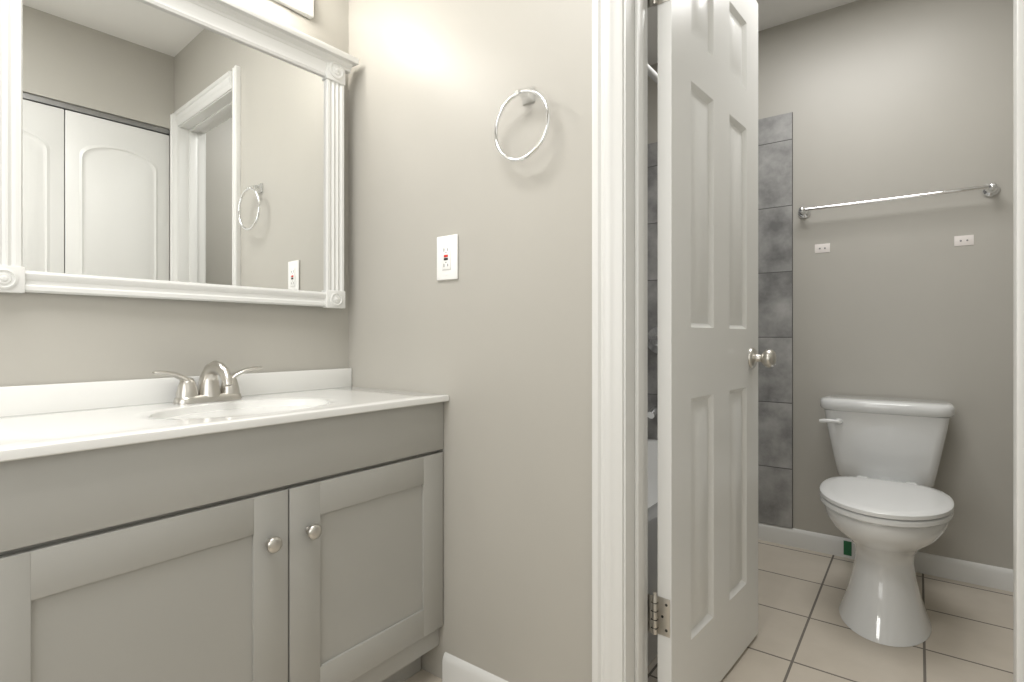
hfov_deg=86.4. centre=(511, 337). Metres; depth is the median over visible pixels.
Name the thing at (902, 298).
wall
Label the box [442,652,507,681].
baseboard
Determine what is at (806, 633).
floor
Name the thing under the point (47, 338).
wall
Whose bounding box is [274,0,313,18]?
sconce
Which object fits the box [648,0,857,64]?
ceiling
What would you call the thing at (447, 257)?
outlet
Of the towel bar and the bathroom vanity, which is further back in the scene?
the towel bar
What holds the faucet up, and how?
on the bathroom vanity
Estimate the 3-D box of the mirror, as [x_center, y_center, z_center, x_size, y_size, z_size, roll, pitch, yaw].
[-0.780,-0.485,1.391,0.052,0.789,0.888,0,0,39]
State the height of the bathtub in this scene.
0.419 m
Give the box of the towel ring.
[494,86,549,161]
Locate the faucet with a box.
[151,361,262,404]
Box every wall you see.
[0,0,348,386]
[349,0,591,681]
[648,0,1012,568]
[648,112,792,527]
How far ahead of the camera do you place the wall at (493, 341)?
1.44 m
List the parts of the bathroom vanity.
door, door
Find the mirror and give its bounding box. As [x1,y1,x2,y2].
[0,0,358,308]
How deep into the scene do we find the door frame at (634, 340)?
1.23 m
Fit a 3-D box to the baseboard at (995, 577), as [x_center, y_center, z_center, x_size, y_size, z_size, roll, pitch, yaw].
[1.562,0.924,2.323,0.988,0.082,0.012,0,0,37]
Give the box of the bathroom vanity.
[0,361,448,681]
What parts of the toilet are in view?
seat, tank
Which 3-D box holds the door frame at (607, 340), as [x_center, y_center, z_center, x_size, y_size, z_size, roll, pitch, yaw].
[0.506,-0.095,1.002,0.802,2.120,0.022,0,0,37]
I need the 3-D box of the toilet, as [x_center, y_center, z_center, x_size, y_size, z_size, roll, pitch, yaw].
[1.337,0.608,1.981,0.442,0.712,0.797,0,0,37]
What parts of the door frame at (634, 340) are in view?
door hinges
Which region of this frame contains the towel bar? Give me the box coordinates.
[798,183,999,218]
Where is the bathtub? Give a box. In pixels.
[648,439,657,664]
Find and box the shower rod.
[648,64,657,84]
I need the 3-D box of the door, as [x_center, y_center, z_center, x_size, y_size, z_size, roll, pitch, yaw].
[0.571,-0.061,1.530,0.175,2.028,0.642,0,0,41]
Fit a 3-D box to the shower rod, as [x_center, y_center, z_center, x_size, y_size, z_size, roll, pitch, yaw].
[0.612,-0.915,2.062,0.059,0.059,1.544,0,0,37]
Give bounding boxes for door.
[658,0,775,681]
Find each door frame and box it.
[592,0,623,681]
[624,0,1023,681]
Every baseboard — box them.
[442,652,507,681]
[758,522,1012,591]
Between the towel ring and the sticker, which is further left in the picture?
the towel ring
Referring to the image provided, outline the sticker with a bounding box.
[844,541,851,555]
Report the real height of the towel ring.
0.193 m
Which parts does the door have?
knob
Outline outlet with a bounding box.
[437,234,457,280]
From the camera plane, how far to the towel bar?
2.21 m
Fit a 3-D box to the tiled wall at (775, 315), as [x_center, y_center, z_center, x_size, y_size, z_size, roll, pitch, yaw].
[0.934,-0.037,2.792,0.904,2.005,0.008,0,0,37]
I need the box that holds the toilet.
[819,395,954,646]
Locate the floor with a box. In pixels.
[404,540,1012,681]

